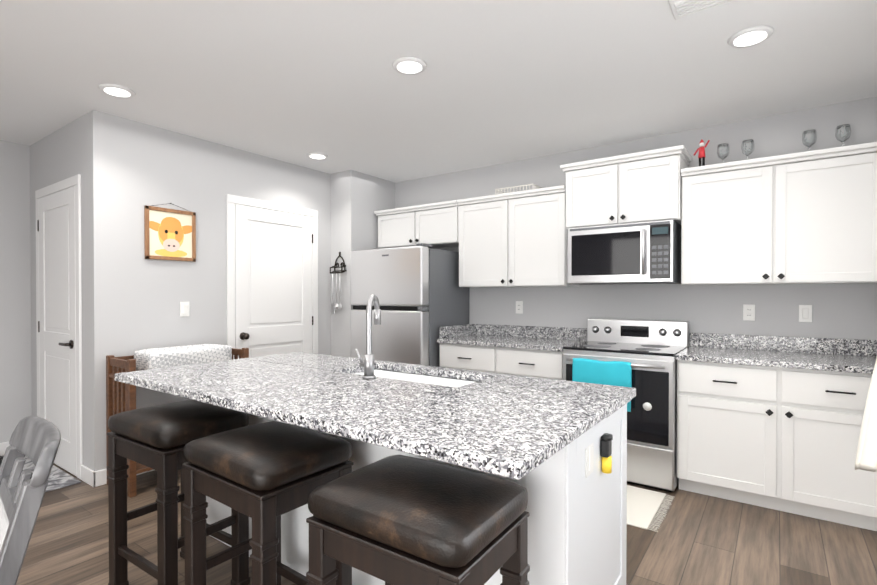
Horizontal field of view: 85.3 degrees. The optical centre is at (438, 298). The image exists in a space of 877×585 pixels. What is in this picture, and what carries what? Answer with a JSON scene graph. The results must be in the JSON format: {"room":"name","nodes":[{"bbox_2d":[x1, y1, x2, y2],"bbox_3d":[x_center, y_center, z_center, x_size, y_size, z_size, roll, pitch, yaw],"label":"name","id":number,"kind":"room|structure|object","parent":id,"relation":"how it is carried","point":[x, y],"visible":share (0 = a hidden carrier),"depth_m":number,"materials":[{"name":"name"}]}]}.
{"room":"kitchen","nodes":[
{"label":"kitchen","id":0,"kind":"room"},
{"bbox_2d":[0,97,876,470],"bbox_3d":[-1.425,0.010,1.918,5.920,2.560,6.900,0,1,35],"label":"wall","id":1,"kind":"structure","parent":0,"point":[132,295],"depth_m":3.74,"materials":[{"name":"grey paint"}]},
{"bbox_2d":[0,441,9,455],"bbox_3d":[-4.554,1.233,2.449,0.014,0.105,3.864,0,1,35],"label":"baseboard","id":2,"kind":"structure","parent":1,"relation":"attached to","point":[4,445],"depth_m":3.87,"materials":[{"name":"white wood"}]},
{"bbox_2d":[35,174,82,479],"bbox_3d":[-2.911,0.198,3.617,0.930,2.155,0.084,0,1,35],"label":"door","id":3,"kind":"structure","parent":1,"relation":"attached to","point":[58,308],"depth_m":3.57,"materials":[{"name":"white wood"}]},
{"bbox_2d":[90,468,153,486],"bbox_3d":[-2.062,1.223,3.626,0.014,0.105,0.970,0,1,35],"label":"baseboard","id":4,"kind":"structure","parent":1,"relation":"attached to","point":[97,478],"depth_m":3.26,"materials":[{"name":"white wood"}]},
{"bbox_2d":[144,203,195,261],"bbox_3d":[-2.039,-0.514,3.633,0.022,0.439,0.370,0,1,35],"label":"framed picture","id":5,"kind":"object","parent":1,"relation":"attached to","point":[169,234],"visible":1,"depth_m":3.62},
{"bbox_2d":[180,302,189,316],"bbox_3d":[-1.984,0.080,3.727,0.011,0.116,0.072,0,1,35],"label":"light switch","id":6,"kind":"object","parent":1,"relation":"attached to","point":[184,309],"visible":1,"depth_m":3.72,"materials":[{"name":"white plastic"}]},
{"bbox_2d":[226,194,317,358],"bbox_3d":[-1.477,0.192,4.392,0.109,2.155,0.970,0,1,35],"label":"door","id":7,"kind":"structure","parent":1,"relation":"attached to","point":[272,278],"depth_m":4.36,"materials":[{"name":"white wood"}]},
{"bbox_2d":[330,252,346,313],"bbox_3d":[-1.024,-0.164,4.827,0.193,0.633,0.087,0,1,35],"label":"utensil rack","id":8,"kind":"object","parent":1,"relation":"attached to","point":[335,306],"visible":1,"depth_m":4.82,"materials":[{"name":"grey metal"}]},
{"bbox_2d":[374,200,458,248],"bbox_3d":[-0.157,-0.729,4.874,1.035,0.390,0.357,0,1,35],"label":"upper cabinet","id":9,"kind":"object","parent":1,"relation":"attached to","point":[435,225],"visible":0.92,"depth_m":4.72,"materials":[{"name":"white wood"}]},
{"bbox_2d":[457,185,578,286],"bbox_3d":[0.692,-0.514,4.272,1.037,0.810,0.357,0,1,35],"label":"upper cabinet","id":10,"kind":"object","parent":1,"relation":"attached to","point":[516,239],"visible":0.94,"depth_m":4.12,"materials":[{"name":"white wood"}]},
{"bbox_2d":[495,184,541,194],"bbox_3d":[0.718,-0.953,4.252,0.370,0.066,0.212,0,1,35],"label":"basket","id":11,"kind":"object","parent":10,"relation":"on","point":[513,187],"visible":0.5,"depth_m":4.17,"materials":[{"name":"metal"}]},
{"bbox_2d":[516,301,522,313],"bbox_3d":[0.754,0.079,4.449,0.072,0.116,0.010,0,1,35],"label":"outlet","id":12,"kind":"object","parent":1,"relation":"attached to","point":[519,307],"visible":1,"depth_m":4.44,"materials":[{"name":"white plastic"}]},
{"bbox_2d":[560,145,691,228],"bbox_3d":[1.446,-0.817,3.712,0.890,0.505,0.392,0,1,35],"label":"upper cabinet","id":13,"kind":"object","parent":1,"relation":"attached to","point":[643,186],"visible":0.98,"depth_m":3.54,"materials":[{"name":"white wood"}]},
{"bbox_2d":[567,220,680,284],"bbox_3d":[1.429,-0.339,3.690,0.760,0.444,0.452,0,1,35],"label":"microwave","id":14,"kind":"object","parent":13,"relation":"attached to","point":[639,253],"visible":0.98,"depth_m":3.52,"materials":[{"name":"grey metal"}]},
{"bbox_2d":[743,304,754,320],"bbox_3d":[2.221,0.098,3.406,0.072,0.116,0.010,0,1,35],"label":"outlet","id":15,"kind":"object","parent":1,"relation":"attached to","point":[748,312],"visible":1,"depth_m":3.40,"materials":[{"name":"white plastic"}]},
{"bbox_2d":[681,142,876,284],"bbox_3d":[2.236,-0.506,3.175,1.073,0.810,0.357,0,1,35],"label":"upper cabinet","id":16,"kind":"object","parent":1,"relation":"attached to","point":[808,217],"visible":1,"depth_m":3.02,"materials":[{"name":"white wood"}]},
{"bbox_2d":[693,139,709,165],"bbox_3d":[1.878,-1.026,3.402,0.105,0.225,0.070,0,1,35],"label":"figurine","id":17,"kind":"object","parent":16,"relation":"on","point":[701,154],"visible":0.77,"depth_m":3.39,"materials":[{"name":"red metal"}]},
{"bbox_2d":[799,305,811,321],"bbox_3d":[2.481,0.099,3.220,0.072,0.116,0.011,0,1,35],"label":"light switch","id":18,"kind":"object","parent":1,"relation":"attached to","point":[805,313],"visible":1,"depth_m":3.22,"materials":[{"name":"white plastic"}]},
{"bbox_2d":[855,358,876,471],"bbox_3d":[1.615,-0.086,1.557,0.314,1.542,2.953,0,1,35],"label":"panel","id":19,"kind":"object","parent":1,"relation":"hanging from","point":[866,457],"visible":1,"depth_m":1.90,"materials":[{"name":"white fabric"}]},
{"bbox_2d":[0,0,876,182],"bbox_3d":[-1.425,-1.300,1.907,5.920,0.060,6.900,0,1,35],"label":"ceiling","id":20,"kind":"structure","parent":0,"point":[494,82],"depth_m":2.67,"materials":[{"name":"white paint"}]},
{"bbox_2d":[98,84,135,97],"bbox_3d":[-1.969,-1.272,2.920,0.190,0.013,0.190,0,1,35],"label":"recessed light","id":21,"kind":"object","parent":20,"relation":"in","point":[115,90],"visible":0.96,"depth_m":2.90,"materials":[{"name":"white plastic"}]},
{"bbox_2d":[307,152,327,158],"bbox_3d":[-1.087,-1.283,4.281,0.190,0.013,0.190,0,1,35],"label":"recessed light","id":22,"kind":"object","parent":20,"relation":"in","point":[314,155],"visible":0.98,"depth_m":4.24,"materials":[{"name":"white plastic"}]},
{"bbox_2d":[392,57,426,74],"bbox_3d":[-0.158,-1.269,2.602,0.190,0.013,0.190,0,1,35],"label":"recessed light","id":23,"kind":"object","parent":20,"relation":"in","point":[409,65],"visible":0.98,"depth_m":2.58,"materials":[{"name":"white plastic"}]},
{"bbox_2d":[668,0,739,19],"bbox_3d":[1.169,-1.262,1.984,0.360,0.018,0.170,0,1,35],"label":"ceiling vent","id":24,"kind":"object","parent":20,"relation":"in","point":[680,9],"visible":1,"depth_m":2.04,"materials":[{"name":"white"}]},
{"bbox_2d":[727,25,773,47],"bbox_3d":[1.512,-1.267,2.311,0.190,0.013,0.190,0,1,35],"label":"recessed light","id":25,"kind":"object","parent":20,"relation":"in","point":[750,36],"visible":0.98,"depth_m":2.29,"materials":[{"name":"white plastic"}]},
{"bbox_2d":[3,455,876,584],"bbox_3d":[-1.425,1.319,1.929,5.920,0.060,6.900,0,1,35],"label":"floor","id":26,"kind":"structure","parent":0,"point":[698,539],"depth_m":2.48,"materials":[{"name":"brown wood"}]},
{"bbox_2d":[0,416,60,584],"bbox_3d":[-1.355,0.838,1.210,0.486,0.915,0.613,0,1,43],"label":"dining chair","id":27,"kind":"object","parent":26,"relation":"on","point":[36,440],"visible":1,"depth_m":1.25,"materials":[{"name":"grey wood"}]},
{"bbox_2d":[22,455,80,491],"bbox_3d":[-3.296,1.274,3.144,1.140,0.010,1.214,0,1,35],"label":"rug","id":28,"kind":"object","parent":26,"relation":"on","point":[58,478],"visible":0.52,"depth_m":3.36,"materials":[{"name":"grey fabric"}]},
{"bbox_2d":[106,344,248,497],"bbox_3d":[-1.886,0.816,3.510,0.370,0.921,0.850,0,1,35],"label":"armchair","id":29,"kind":"object","parent":26,"relation":"on","point":[120,397],"visible":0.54,"depth_m":3.26,"materials":[{"name":"white fabric"}]},
{"bbox_2d":[107,400,249,584],"bbox_3d":[-1.158,0.886,2.128,0.502,0.803,0.392,0,1,34],"label":"bar stool","id":30,"kind":"object","parent":26,"relation":"on","point":[157,437],"visible":0.81,"depth_m":2.02,"materials":[{"name":"brown leather"}]},
{"bbox_2d":[182,421,353,584],"bbox_3d":[-0.618,0.890,1.732,0.502,0.803,0.392,0,1,37],"label":"bar stool","id":31,"kind":"object","parent":26,"relation":"on","point":[264,476],"visible":0.9,"depth_m":1.61,"materials":[{"name":"brown leather"}]},
{"bbox_2d":[351,243,468,366],"bbox_3d":[-0.275,0.390,4.695,0.880,1.755,0.787,0,1,35],"label":"refrigerator","id":32,"kind":"object","parent":26,"relation":"on","point":[420,293],"visible":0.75,"depth_m":4.33,"materials":[{"name":"grey metal"}]},
{"bbox_2d":[306,454,529,584],"bbox_3d":[-0.053,0.893,1.318,0.502,0.803,0.392,0,1,34],"label":"bar stool","id":33,"kind":"object","parent":26,"relation":"on","point":[398,519],"visible":1,"depth_m":1.20,"materials":[{"name":"brown leather"}]},
{"bbox_2d":[206,366,635,584],"bbox_3d":[-0.261,0.845,2.269,2.118,0.884,0.690,0,1,35],"label":"kitchen island","id":34,"kind":"object","parent":26,"relation":"on","point":[577,503],"depth_m":1.64,"materials":[{"name":"white wood"}]},
{"bbox_2d":[115,358,606,481],"bbox_3d":[-0.506,0.386,1.980,2.170,0.036,0.680,0,1,35],"label":"island countertop","id":35,"kind":"structure","parent":34,"relation":"on","point":[509,436],"depth_m":1.61,"materials":[{"name":"grey stone"}]},
{"bbox_2d":[355,294,380,378],"bbox_3d":[-0.309,0.172,2.263,0.119,0.388,0.182,0,1,35],"label":"faucet","id":36,"kind":"object","parent":35,"relation":"on","point":[368,364],"depth_m":2.19,"materials":[{"name":"silver metal"}]},
{"bbox_2d":[354,369,476,381],"bbox_3d":[-0.136,0.499,2.337,0.784,0.194,0.354,0,1,35],"label":"sink","id":37,"kind":"object","parent":35,"relation":"in","point":[399,374],"depth_m":2.46,"materials":[{"name":"white ceramic"}]},
{"bbox_2d":[259,352,635,413],"bbox_3d":[-0.187,0.383,2.428,2.170,0.036,0.420,0,1,35],"label":"island countertop","id":38,"kind":"structure","parent":34,"relation":"on","point":[593,394],"depth_m":2.12,"materials":[{"name":"grey stone"}]},
{"bbox_2d":[437,324,586,379],"bbox_3d":[0.636,0.762,4.143,1.156,1.020,0.649,0,1,35],"label":"base cabinet","id":39,"kind":"object","parent":26,"relation":"on","point":[533,351],"visible":0.42,"depth_m":4.03,"materials":[{"name":"white wood"}]},
{"bbox_2d":[437,324,586,351],"bbox_3d":[0.639,0.321,4.144,1.156,0.139,0.637,0,1,35],"label":"countertop","id":40,"kind":"structure","parent":39,"relation":"on","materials":[{"name":"stone"}]},
{"bbox_2d":[563,319,688,491],"bbox_3d":[1.392,0.724,3.550,0.752,1.105,0.729,0,1,35],"label":"range","id":41,"kind":"object","parent":26,"relation":"on","point":[639,355],"visible":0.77,"depth_m":3.23,"materials":[{"name":"silver metal"}]},
{"bbox_2d":[572,358,631,411],"bbox_3d":[1.132,0.592,3.314,0.401,0.340,0.044,0,1,35],"label":"towel","id":42,"kind":"object","parent":41,"relation":"hanging from","point":[615,373],"depth_m":3.29,"materials":[{"name":"teal fabric"}]},
{"bbox_2d":[627,485,672,531],"bbox_3d":[0.989,1.275,3.114,0.930,0.009,0.570,0,1,35],"label":"kitchen rug","id":43,"kind":"object","parent":26,"relation":"on","point":[643,505],"visible":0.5,"depth_m":2.92,"materials":[{"name":"white fabric"}]},
{"bbox_2d":[675,332,876,530],"bbox_3d":[2.176,0.770,3.048,1.102,1.020,0.649,0,1,35],"label":"base cabinet","id":44,"kind":"object","parent":26,"relation":"on","point":[773,422],"visible":1,"depth_m":2.86,"materials":[{"name":"white wood"}]},
{"bbox_2d":[675,332,876,373],"bbox_3d":[2.180,0.330,3.050,1.102,0.139,0.637,0,1,35],"label":"countertop","id":45,"kind":"structure","parent":44,"relation":"on","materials":[{"name":"stone"}]}
]}

